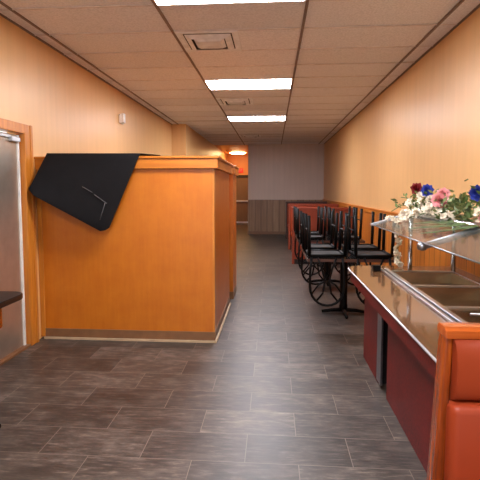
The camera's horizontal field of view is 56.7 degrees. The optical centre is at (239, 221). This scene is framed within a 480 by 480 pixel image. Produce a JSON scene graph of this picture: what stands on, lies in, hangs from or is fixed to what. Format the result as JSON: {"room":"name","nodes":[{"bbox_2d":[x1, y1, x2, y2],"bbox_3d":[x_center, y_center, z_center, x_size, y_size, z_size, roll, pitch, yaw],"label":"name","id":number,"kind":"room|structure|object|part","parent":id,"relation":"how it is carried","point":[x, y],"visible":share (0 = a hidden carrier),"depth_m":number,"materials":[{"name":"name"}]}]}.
{"room":"restaurant dining room","nodes":[
{"label":"restaurant dining room","id":0,"kind":"room"},
{"bbox_2d":[0,16,171,338],"bbox_3d":[-2.118,-0.384,3.950,0.150,3.200,12.800,0,4,4],"label":"wall","id":1,"kind":"structure","parent":0,"point":[68,109],"depth_m":4.93,"materials":[{"name":"beige paint"}]},
{"bbox_2d":[0,132,30,365],"bbox_3d":[-2.122,0.232,3.743,0.160,2.000,1.000,0,4,4],"label":"door","id":2,"kind":"structure","parent":1,"relation":"in","point":[13,330],"depth_m":4.02,"materials":[{"name":"grey metal"}]},
{"bbox_2d":[0,118,38,345],"bbox_3d":[-2.077,0.181,3.711,0.094,2.106,1.250,0,4,4],"label":"trim","id":3,"kind":"structure","parent":1,"relation":"attached to","point":[25,132],"depth_m":4.23,"materials":[{"name":"brown wood"}]},
{"bbox_2d":[119,113,125,123],"bbox_3d":[-1.790,-1.566,6.786,0.075,0.150,0.140,0,4,4],"label":"wall sensor","id":4,"kind":"object","parent":1,"relation":"attached to","point":[122,119],"visible":1,"depth_m":6.73,"materials":[{"name":"white plastic"}]},
{"bbox_2d":[172,124,226,160],"bbox_3d":[-1.139,-1.174,14.929,0.480,3.200,9.300,0,4,4],"label":"wall","id":5,"kind":"structure","parent":0,"point":[186,141],"depth_m":10.78,"materials":[{"name":"beige paint"}]},
{"bbox_2d":[0,0,479,144],"bbox_3d":[0.121,-1.925,5.989,4.000,0.008,17.126,0,4,4],"label":"trim","id":6,"kind":"structure","parent":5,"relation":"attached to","point":[309,0],"depth_m":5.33,"materials":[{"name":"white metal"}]},
{"bbox_2d":[0,224,426,479],"bbox_3d":[0.298,0.936,8.591,4.300,0.100,22.200,0,4,4],"label":"floor","id":7,"kind":"structure","parent":0,"point":[287,389],"depth_m":3.11,"materials":[{"name":"tile"}]},
{"bbox_2d":[0,291,22,427],"bbox_3d":[-1.803,0.930,2.744,0.590,0.752,1.160,0,4,4],"label":"dining table","id":8,"kind":"object","parent":7,"relation":"on","point":[7,298],"visible":1,"depth_m":3.09,"materials":[{"name":"laminate"}]},
{"bbox_2d":[34,156,232,342],"bbox_3d":[-1.048,0.224,5.110,1.815,1.820,1.564,0,4,4],"label":"divider","id":9,"kind":"object","parent":7,"relation":"on","point":[159,272],"visible":0.91,"depth_m":4.38,"materials":[{"name":"brown wood"}]},
{"bbox_2d":[29,153,159,230],"bbox_3d":[-1.391,-0.295,4.416,1.214,0.747,0.430,-1,4,-7],"label":"rubber mat","id":10,"kind":"object","parent":9,"relation":"hanging from","point":[90,188],"visible":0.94,"depth_m":4.24,"materials":[{"name":"black rubber"}]},
{"bbox_3d":[-1.099,-0.574,4.363,1.815,0.120,0.184,0,4,4],"label":"cap rail","id":11,"kind":"part","parent":9,"relation":"part of","materials":[{"name":"brown wood"}]},
{"bbox_3d":[-0.248,0.235,5.097,0.118,1.600,1.370,0,4,4],"label":"panel","id":12,"kind":"part","parent":9,"relation":"part of","materials":[{"name":"brown wood"}]},
{"bbox_3d":[-0.235,-0.626,5.077,0.197,0.120,1.389,0,4,4],"label":"cap rail","id":13,"kind":"part","parent":9,"relation":"part of","materials":[{"name":"brown wood"}]},
{"bbox_2d":[229,165,238,298],"bbox_3d":[-0.946,0.134,6.363,1.835,1.820,0.584,0,4,4],"label":"divider","id":14,"kind":"object","parent":7,"relation":"on","point":[232,177],"visible":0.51,"depth_m":6.09,"materials":[{"name":"brown wood"}]},
{"bbox_3d":[-0.982,0.158,6.166,1.791,1.600,0.100,0,4,4],"label":"panel","id":15,"kind":"part","parent":14,"relation":"part of","materials":[{"name":"brown wood"}]},
{"bbox_3d":[-0.960,-0.700,6.103,1.835,0.120,0.184,0,4,4],"label":"cap rail","id":16,"kind":"part","parent":14,"relation":"part of","materials":[{"name":"brown wood"}]},
{"bbox_3d":[-0.129,0.145,6.354,0.120,1.600,0.400,0,4,4],"label":"panel","id":17,"kind":"part","parent":14,"relation":"part of","materials":[{"name":"brown wood"}]},
{"bbox_2d":[286,201,326,238],"bbox_3d":[1.981,-0.021,13.254,1.230,1.140,0.562,0,4,4],"label":"bench","id":18,"kind":"object","parent":7,"relation":"on","point":[287,202],"visible":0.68,"depth_m":13.41,"materials":[{"name":"brown wood"}]},
{"bbox_3d":[1.411,-0.015,13.523,0.045,1.090,0.094,0,4,4],"label":"post","id":19,"kind":"part","parent":18,"relation":"part of","materials":[{"name":"brown wood"}]},
{"bbox_2d":[287,203,316,223],"bbox_3d":[2.011,-0.228,13.415,1.155,0.630,0.078,0,4,4],"label":"cushion","id":20,"kind":"object","parent":18,"relation":"on","point":[287,203],"depth_m":13.41,"materials":[{"name":"red leather"}]},
{"bbox_3d":[1.998,-0.581,13.443,1.230,0.050,0.102,0,4,4],"label":"rail","id":21,"kind":"part","parent":18,"relation":"part of","materials":[{"name":"brown wood"}]},
{"bbox_2d":[288,204,338,251],"bbox_3d":[1.804,0.151,10.866,1.230,1.140,0.562,0,4,4],"label":"bench","id":22,"kind":"object","parent":7,"relation":"on","point":[289,205],"visible":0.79,"depth_m":11.04,"materials":[{"name":"brown wood"}]},
{"bbox_3d":[1.234,0.157,11.136,0.045,1.090,0.094,0,4,4],"label":"post","id":23,"kind":"part","parent":22,"relation":"part of","materials":[{"name":"brown wood"}]},
{"bbox_3d":[1.821,-0.409,11.056,1.230,0.050,0.102,0,4,4],"label":"rail","id":24,"kind":"part","parent":22,"relation":"part of","materials":[{"name":"brown wood"}]},
{"bbox_2d":[290,206,337,231],"bbox_3d":[1.834,-0.056,11.028,1.155,0.630,0.078,0,4,4],"label":"cushion","id":25,"kind":"object","parent":22,"relation":"on","point":[290,206],"depth_m":11.03,"materials":[{"name":"red leather"}]},
{"bbox_2d":[292,207,353,264],"bbox_3d":[1.677,0.274,9.163,1.230,1.140,0.562,0,4,4],"label":"bench","id":26,"kind":"object","parent":7,"relation":"on","point":[312,211],"visible":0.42,"depth_m":8.89,"materials":[{"name":"red leather"}]},
{"bbox_3d":[1.075,0.311,8.983,0.045,1.090,0.094,0,4,4],"label":"post","id":27,"kind":"part","parent":26,"relation":"part of","materials":[{"name":"brown wood"}]},
{"bbox_3d":[1.660,-0.254,8.896,1.230,0.050,0.102,0,4,4],"label":"rail","id":28,"kind":"part","parent":26,"relation":"part of","materials":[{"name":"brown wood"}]},
{"bbox_2d":[295,234,364,285],"bbox_3d":[1.378,0.620,7.030,0.972,0.750,0.972,0,4,4],"label":"pedestal table","id":29,"kind":"object","parent":7,"relation":"on","point":[327,239],"visible":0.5,"depth_m":7.09,"materials":[{"name":"metal"}]},
{"bbox_2d":[293,206,322,262],"bbox_3d":[1.106,0.242,7.335,0.442,0.979,0.488,0,4,4],"label":"cafe chair","id":30,"kind":"object","parent":29,"relation":"on","point":[294,207],"visible":0.36,"depth_m":7.47,"materials":[{"name":"black metal"}]},
{"bbox_3d":[0.925,-0.043,7.513,0.037,0.437,0.060,-2,5,-27],"label":"leg","id":31,"kind":"part","parent":30,"relation":"part of","materials":[{"name":"black metal"}]},
{"bbox_3d":[1.315,-0.040,7.485,0.037,0.437,0.060,3,5,35],"label":"leg","id":32,"kind":"part","parent":30,"relation":"part of","materials":[{"name":"black metal"}]},
{"bbox_3d":[1.286,-0.012,7.087,0.037,0.437,0.060,-2,5,-27],"label":"leg","id":33,"kind":"part","parent":30,"relation":"part of","materials":[{"name":"black metal"}]},
{"bbox_2d":[295,207,326,274],"bbox_3d":[1.061,0.287,6.718,0.442,0.979,0.488,0,4,4],"label":"cafe chair","id":34,"kind":"object","parent":29,"relation":"on","point":[317,237],"visible":0.62,"depth_m":6.53,"materials":[{"name":"black metal"}]},
{"bbox_3d":[0.881,0.000,6.927,0.037,0.437,0.060,-2,5,-27],"label":"leg","id":35,"kind":"part","parent":34,"relation":"part of","materials":[{"name":"black metal"}]},
{"bbox_3d":[0.852,0.028,6.529,0.037,0.437,0.060,3,5,35],"label":"leg","id":36,"kind":"part","parent":34,"relation":"part of","materials":[{"name":"black metal"}]},
{"bbox_3d":[1.062,0.226,6.729,0.404,0.028,0.404,0,4,4],"label":"seat frame","id":37,"kind":"part","parent":34,"relation":"part of","materials":[{"name":"black metal"}]},
{"bbox_3d":[1.272,0.002,6.898,0.037,0.437,0.060,3,5,35],"label":"leg","id":38,"kind":"part","parent":34,"relation":"part of","materials":[{"name":"black metal"}]},
{"bbox_3d":[1.242,0.030,6.500,0.037,0.437,0.060,-2,5,-27],"label":"leg","id":39,"kind":"part","parent":34,"relation":"part of","materials":[{"name":"black metal"}]},
{"bbox_2d":[324,206,355,263],"bbox_3d":[1.620,0.245,7.297,0.442,0.979,0.488,0,4,4],"label":"cafe chair","id":40,"kind":"object","parent":29,"relation":"on","point":[325,207],"visible":0.34,"depth_m":7.07,"materials":[{"name":"black metal"}]},
{"bbox_3d":[1.409,-0.011,7.078,0.037,0.437,0.060,3,5,35],"label":"leg","id":41,"kind":"part","parent":40,"relation":"part of","materials":[{"name":"black metal"}]},
{"bbox_3d":[1.800,-0.009,7.049,0.037,0.437,0.060,-2,5,-27],"label":"leg","id":42,"kind":"part","parent":40,"relation":"part of","materials":[{"name":"black metal"}]},
{"bbox_2d":[329,208,362,275],"bbox_3d":[1.574,0.289,6.680,0.442,0.979,0.488,0,4,4],"label":"cafe chair","id":43,"kind":"object","parent":29,"relation":"on","point":[356,209],"visible":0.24,"depth_m":6.48,"materials":[{"name":"black metal"}]},
{"bbox_3d":[1.395,0.002,6.889,0.037,0.437,0.060,-2,5,-27],"label":"leg","id":44,"kind":"part","parent":43,"relation":"part of","materials":[{"name":"black metal"}]},
{"bbox_3d":[1.365,0.031,6.491,0.037,0.437,0.060,3,5,35],"label":"leg","id":45,"kind":"part","parent":43,"relation":"part of","materials":[{"name":"black metal"}]},
{"bbox_3d":[1.756,0.033,6.462,0.037,0.437,0.060,-2,5,-27],"label":"leg","id":46,"kind":"part","parent":43,"relation":"part of","materials":[{"name":"black metal"}]},
{"bbox_2d":[302,248,394,318],"bbox_3d":[1.249,0.746,5.289,0.972,0.750,0.972,0,4,4],"label":"pedestal table","id":47,"kind":"object","parent":7,"relation":"on","point":[343,305],"visible":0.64,"depth_m":5.35,"materials":[{"name":"metal"}]},
{"bbox_2d":[300,211,338,284],"bbox_3d":[0.977,0.367,5.594,0.442,0.979,0.488,0,4,4],"label":"cafe chair","id":48,"kind":"object","parent":47,"relation":"on","point":[330,245],"visible":0.75,"depth_m":5.73,"materials":[{"name":"black metal"}]},
{"bbox_3d":[0.795,0.083,5.773,0.037,0.437,0.060,-2,5,-27],"label":"leg","id":49,"kind":"part","parent":48,"relation":"part of","materials":[{"name":"black metal"}]},
{"bbox_3d":[0.766,0.111,5.375,0.037,0.437,0.060,3,5,35],"label":"leg","id":50,"kind":"part","parent":48,"relation":"part of","materials":[{"name":"black metal"}]},
{"bbox_3d":[0.976,0.309,5.575,0.404,0.028,0.404,0,4,4],"label":"seat frame","id":51,"kind":"part","parent":48,"relation":"part of","materials":[{"name":"black metal"}]},
{"bbox_3d":[1.186,0.085,5.744,0.037,0.437,0.060,3,5,35],"label":"leg","id":52,"kind":"part","parent":48,"relation":"part of","materials":[{"name":"black metal"}]},
{"bbox_3d":[1.157,0.113,5.346,0.037,0.437,0.060,-2,5,-27],"label":"leg","id":53,"kind":"part","parent":48,"relation":"part of","materials":[{"name":"black metal"}]},
{"bbox_2d":[304,213,348,306],"bbox_3d":[0.952,0.412,4.975,0.442,0.979,0.488,0,4,4],"label":"cafe chair","id":54,"kind":"object","parent":47,"relation":"on","point":[317,254],"visible":1,"depth_m":4.79,"materials":[{"name":"black metal"}]},
{"bbox_3d":[0.772,0.125,5.184,0.037,0.437,0.060,-2,5,-27],"label":"leg","id":55,"kind":"part","parent":54,"relation":"part of","materials":[{"name":"black metal"}]},
{"bbox_3d":[0.742,0.154,4.787,0.037,0.437,0.060,3,5,35],"label":"leg","id":56,"kind":"part","parent":54,"relation":"part of","materials":[{"name":"black metal"}]},
{"bbox_3d":[0.953,0.351,4.986,0.404,0.028,0.404,0,4,4],"label":"seat frame","id":57,"kind":"part","parent":54,"relation":"part of","materials":[{"name":"black metal"}]},
{"bbox_3d":[0.953,0.375,4.988,0.380,0.035,0.380,0,4,4],"label":"seat","id":58,"kind":"part","parent":54,"relation":"part of","materials":[{"name":"black leather"}]},
{"bbox_3d":[1.163,0.127,5.156,0.037,0.437,0.060,3,5,35],"label":"leg","id":59,"kind":"part","parent":54,"relation":"part of","materials":[{"name":"black metal"}]},
{"bbox_3d":[1.133,0.156,4.758,0.037,0.437,0.060,-2,5,-27],"label":"leg","id":60,"kind":"part","parent":54,"relation":"part of","materials":[{"name":"black metal"}]},
{"bbox_2d":[340,211,382,285],"bbox_3d":[1.491,0.370,5.556,0.442,0.979,0.488,0,4,4],"label":"cafe chair","id":61,"kind":"object","parent":47,"relation":"on","point":[370,246],"visible":0.41,"depth_m":5.53,"materials":[{"name":"black metal"}]},
{"bbox_3d":[1.309,0.085,5.735,0.037,0.437,0.060,-2,5,-27],"label":"leg","id":62,"kind":"part","parent":61,"relation":"part of","materials":[{"name":"black metal"}]},
{"bbox_3d":[1.490,0.312,5.537,0.404,0.028,0.404,0,4,4],"label":"seat frame","id":63,"kind":"part","parent":61,"relation":"part of","materials":[{"name":"black metal"}]},
{"bbox_3d":[1.700,0.087,5.706,0.037,0.437,0.060,3,5,35],"label":"leg","id":64,"kind":"part","parent":61,"relation":"part of","materials":[{"name":"black metal"}]},
{"bbox_3d":[1.671,0.116,5.308,0.037,0.437,0.060,-2,5,-27],"label":"leg","id":65,"kind":"part","parent":61,"relation":"part of","materials":[{"name":"black metal"}]},
{"bbox_2d":[347,214,395,304],"bbox_3d":[1.445,0.414,4.939,0.442,0.979,0.488,0,4,4],"label":"cafe chair","id":66,"kind":"object","parent":47,"relation":"on","point":[382,255],"visible":0.59,"depth_m":4.76,"materials":[{"name":"black metal"}]},
{"bbox_3d":[1.266,0.128,5.148,0.037,0.437,0.060,-2,5,-27],"label":"leg","id":67,"kind":"part","parent":66,"relation":"part of","materials":[{"name":"black metal"}]},
{"bbox_3d":[1.236,0.156,4.750,0.037,0.437,0.060,3,5,35],"label":"leg","id":68,"kind":"part","parent":66,"relation":"part of","materials":[{"name":"black metal"}]},
{"bbox_3d":[1.446,0.354,4.950,0.404,0.028,0.404,0,4,4],"label":"seat frame","id":69,"kind":"part","parent":66,"relation":"part of","materials":[{"name":"black metal"}]},
{"bbox_3d":[1.446,0.377,4.952,0.380,0.035,0.380,0,4,4],"label":"seat","id":70,"kind":"part","parent":66,"relation":"part of","materials":[{"name":"black leather"}]},
{"bbox_3d":[1.657,0.130,5.119,0.037,0.437,0.060,3,5,35],"label":"leg","id":71,"kind":"part","parent":66,"relation":"part of","materials":[{"name":"black metal"}]},
{"bbox_3d":[1.627,0.158,4.721,0.037,0.437,0.060,-2,5,-27],"label":"leg","id":72,"kind":"part","parent":66,"relation":"part of","materials":[{"name":"black metal"}]},
{"bbox_2d":[348,213,479,472],"bbox_3d":[1.370,0.642,2.850,0.980,1.310,2.540,0,4,4],"label":"buffet counter","id":73,"kind":"object","parent":7,"relation":"on","point":[401,335],"depth_m":2.79,"materials":[{"name":"red laminate"}]},
{"bbox_3d":[1.063,0.915,3.376,0.018,0.630,0.122,0,4,4],"label":"edge trim","id":74,"kind":"part","parent":73,"relation":"part of","materials":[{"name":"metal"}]},
{"bbox_3d":[1.452,0.195,3.787,0.036,0.468,0.036,0,4,4],"label":"post","id":75,"kind":"part","parent":73,"relation":"part of","materials":[{"name":"silver metal"}]},
{"bbox_2d":[349,265,479,358],"bbox_3d":[1.375,0.505,2.835,0.970,0.015,2.530,0,4,4],"label":"countertop","id":76,"kind":"structure","parent":73,"relation":"on","point":[422,321],"depth_m":2.79,"materials":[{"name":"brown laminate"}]},
{"bbox_3d":[1.168,0.496,2.739,0.072,0.018,2.310,0,4,4],"label":"tray rail","id":77,"kind":"part","parent":73,"relation":"part of","materials":[{"name":"metal"}]},
{"bbox_2d":[385,179,479,267],"bbox_3d":[1.477,0.092,3.105,0.553,0.771,1.935,0,4,4],"label":"flower garland","id":78,"kind":"object","parent":73,"relation":"on","point":[440,203],"visible":0.98,"depth_m":3.39,"materials":[{"name":"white plant"}]},
{"bbox_3d":[1.528,-0.290,3.844,0.115,0.104,0.050,2,-14,23],"label":"red flower","id":79,"kind":"part","parent":78,"relation":"part of","materials":[{"name":"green plant"}]},
{"bbox_3d":[1.430,0.148,3.149,0.277,0.615,1.854,0,4,4],"label":"stem","id":80,"kind":"part","parent":78,"relation":"part of","materials":[{"name":"green plant"}]},
{"bbox_3d":[1.536,-0.256,3.646,0.110,0.111,0.046,2,-14,23],"label":"blue flower","id":81,"kind":"part","parent":78,"relation":"part of","materials":[{"name":"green plant"}]},
{"bbox_3d":[1.503,-0.169,3.352,0.135,0.140,0.058,2,-14,23],"label":"pink flower","id":82,"kind":"part","parent":78,"relation":"part of","materials":[{"name":"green plant"}]},
{"bbox_3d":[1.537,-0.213,3.371,0.108,0.112,0.047,2,-14,23],"label":"pink flower","id":83,"kind":"part","parent":78,"relation":"part of","materials":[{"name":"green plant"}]},
{"bbox_3d":[1.510,-0.182,2.829,0.110,0.111,0.046,2,-14,23],"label":"blue flower","id":84,"kind":"part","parent":78,"relation":"part of","materials":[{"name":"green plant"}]},
{"bbox_2d":[394,272,479,285],"bbox_3d":[1.512,0.486,3.467,0.498,0.085,0.558,0,4,4],"label":"pan","id":85,"kind":"object","parent":73,"relation":"in","point":[414,278],"visible":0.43,"depth_m":3.71,"materials":[{"name":"metal"}]},
{"bbox_2d":[408,219,478,233],"bbox_3d":[1.294,0.022,2.912,0.302,0.101,0.745,0,4,4],"label":"fern sprig","id":86,"kind":"object","parent":73,"relation":"on","point":[456,224],"visible":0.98,"depth_m":2.80,"materials":[{"name":"green plant"}]},
{"bbox_2d":[416,287,479,306],"bbox_3d":[1.468,0.529,2.877,0.498,0.085,0.553,0,4,4],"label":"pan","id":87,"kind":"object","parent":73,"relation":"in","point":[445,296],"visible":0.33,"depth_m":3.12,"materials":[{"name":"metal"}]},
{"bbox_3d":[1.365,0.090,2.579,0.659,0.170,0.060,0,4,4],"label":"support arm","id":88,"kind":"part","parent":73,"relation":"part of","materials":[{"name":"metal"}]},
{"bbox_3d":[1.799,0.187,3.740,0.036,0.479,0.036,0,4,4],"label":"post","id":89,"kind":"part","parent":73,"relation":"part of","materials":[{"name":"silver metal"}]},
{"bbox_2d":[448,309,479,322],"bbox_3d":[1.424,0.565,2.290,0.498,0.096,0.553,0,4,4],"label":"pan","id":90,"kind":"object","parent":73,"relation":"in","point":[468,315],"visible":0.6,"depth_m":2.55,"materials":[{"name":"metal"}]},
{"bbox_2d":[426,322,479,479],"bbox_3d":[1.152,0.884,1.208,1.131,1.064,0.547,0,4,4],"label":"bench","id":91,"kind":"object","parent":7,"relation":"on","point":[454,446],"visible":1,"depth_m":1.40,"materials":[{"name":"red wood"}]},
{"bbox_3d":[0.644,0.868,1.483,0.077,1.055,0.062,0,4,4],"label":"post","id":92,"kind":"part","parent":91,"relation":"part of","materials":[{"name":"red wood"}]},
{"bbox_3d":[1.193,0.353,1.403,1.083,0.034,0.077,0,4,4],"label":"rail","id":93,"kind":"part","parent":91,"relation":"part of","materials":[{"name":"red wood"}]},
{"bbox_2d":[444,399,479,479],"bbox_3d":[1.174,0.759,1.395,1.025,0.366,0.081,0,4,4],"label":"cushion","id":94,"kind":"object","parent":91,"relation":"on","point":[461,416],"depth_m":1.39,"materials":[{"name":"red leather"}]},
{"bbox_2d":[227,155,247,174],"bbox_3d":[1.180,-1.501,19.484,3.870,3.200,0.150,0,4,4],"label":"wall","id":95,"kind":"structure","parent":0,"point":[241,161],"depth_m":19.42,"materials":[{"name":"orange paint"}]},
{"bbox_2d":[236,175,247,223],"bbox_3d":[0.077,-0.964,19.463,0.960,2.130,0.130,0,4,4],"label":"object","id":96,"kind":"structure","parent":95,"relation":"in","point":[241,180],"depth_m":19.46,"materials":[{"name":"wood"}]},
{"bbox_2d":[0,0,479,154],"bbox_3d":[0.303,-2.124,8.445,4.200,0.054,22.050,0,4,4],"label":"ceiling","id":97,"kind":"structure","parent":0,"point":[336,13],"depth_m":4.83,"materials":[{"name":"tile"}]},
{"bbox_2d":[174,31,241,51],"bbox_3d":[-0.300,-1.799,4.494,0.600,0.037,0.600,0,4,4],"label":"ceiling vent","id":98,"kind":"object","parent":97,"relation":"in","point":[205,41],"visible":1,"depth_m":4.41,"materials":[{"name":"white metal"}]},
{"bbox_3d":[-0.300,-1.782,4.495,0.230,0.003,0.230,0,4,4],"label":"plate","id":99,"kind":"part","parent":98,"relation":"part of","materials":[{"name":"white metal"}]},
{"bbox_2d":[154,0,305,5],"bbox_3d":[-0.097,-1.752,3.253,1.194,0.072,0.583,0,4,4],"label":"ceiling light","id":100,"kind":"object","parent":97,"relation":"attached to","point":[157,2],"visible":1,"depth_m":3.52,"materials":[{"name":"white plastic"}]},
{"bbox_2d":[156,0,282,3],"bbox_3d":[-0.097,-1.740,3.254,1.170,0.036,0.559,0,4,4],"label":"diffuser","id":101,"kind":"object","parent":100,"relation":"attached to","point":[157,1],"depth_m":3.52,"materials":[{"name":"white plastic"}]},
{"bbox_2d":[216,98,253,104],"bbox_3d":[-0.074,-2.018,7.532,0.600,0.037,0.600,0,4,4],"label":"ceiling vent","id":102,"kind":"object","parent":97,"relation":"in","point":[222,101],"visible":1,"depth_m":7.45,"materials":[{"name":"white metal"}]},
{"bbox_3d":[-0.074,-2.001,7.534,0.230,0.003,0.230,0,4,4],"label":"plate","id":103,"kind":"part","parent":102,"relation":"part of","materials":[{"name":"white metal"}]},
{"bbox_2d":[229,152,246,153],"bbox_3d":[-0.088,-2.746,17.905,0.720,0.070,0.720,0,4,4],"label":"hallway light","id":104,"kind":"object","parent":97,"relation":"attached to","point":[229,152],"visible":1,"depth_m":17.70,"materials":[{"name":"white plastic"}]},
{"bbox_2d":[204,78,291,89],"bbox_3d":[0.129,-1.970,6.292,1.194,0.072,0.583,0,4,4],"label":"ceiling light","id":105,"kind":"object","parent":97,"relation":"attached to","point":[277,83],"visible":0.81,"depth_m":6.31,"materials":[{"name":"white plastic"}]},
{"bbox_2d":[227,115,285,120],"bbox_3d":[0.354,-2.189,9.331,1.194,0.072,0.583,0,4,4],"label":"ceiling light","id":106,"kind":"object","parent":97,"relation":"attached to","point":[259,117],"visible":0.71,"depth_m":9.32,"materials":[{"name":"white plastic"}]},
{"bbox_2d":[248,141,323,199],"bbox_3d":[1.524,-1.169,14.858,2.500,3.200,0.150,0,4,4],"label":"wall","id":107,"kind":"structure","parent":0,"point":[275,171],"depth_m":14.75,"materials":[{"name":"beige paint"}]},
{"bbox_2d":[248,201,285,230],"bbox_3d":[1.515,-0.175,14.846,2.504,1.040,0.016,0,4,4],"label":"wainscoting","id":108,"kind":"structure","parent":107,"relation":"attached to","point":[262,215],"depth_m":14.88,"materials":[{"name":"brown wood"}]},
{"bbox_2d":[248,231,285,233],"bbox_3d":[1.515,0.384,14.882,2.504,0.100,0.025,0,4,4],"label":"baseboard","id":109,"kind":"structure","parent":107,"relation":"attached to","point":[249,232],"depth_m":14.91,"materials":[{"name":"brown wood"}]},
{"bbox_2d":[248,200,322,200],"bbox_3d":[1.514,-0.703,14.801,2.506,0.040,0.030,0,4,4],"label":"trim","id":110,"kind":"structure","parent":107,"relation":"attached to","point":[248,200],"depth_m":14.79,"materials":[{"name":"brown wood"}]},
{"bbox_2d":[324,7,479,221],"bbox_3d":[2.198,-0.534,6.032,0.150,3.200,17.600,0,4,4],"label":"wall","id":111,"kind":"structure","parent":0,"point":[424,128],"depth_m":5.17,"materials":[{"name":"beige paint"}]},
{"bbox_2d":[322,199,479,238],"bbox_3d":[2.094,-0.081,6.022,0.050,0.082,17.500,0,4,4],"label":"trim","id":112,"kind":"structure","parent":111,"relation":"attached to","point":[366,209],"depth_m":6.20,"materials":[{"name":"brown wood"}]},
{"bbox_2d":[327,203,479,276],"bbox_3d":[2.111,0.462,6.059,0.016,1.030,17.500,0,4,4],"label":"wainscoting","id":113,"kind":"structure","parent":111,"relation":"attached to","point":[468,247],"depth_m":4.83,"materials":[{"name":"orange wood"}]}
]}

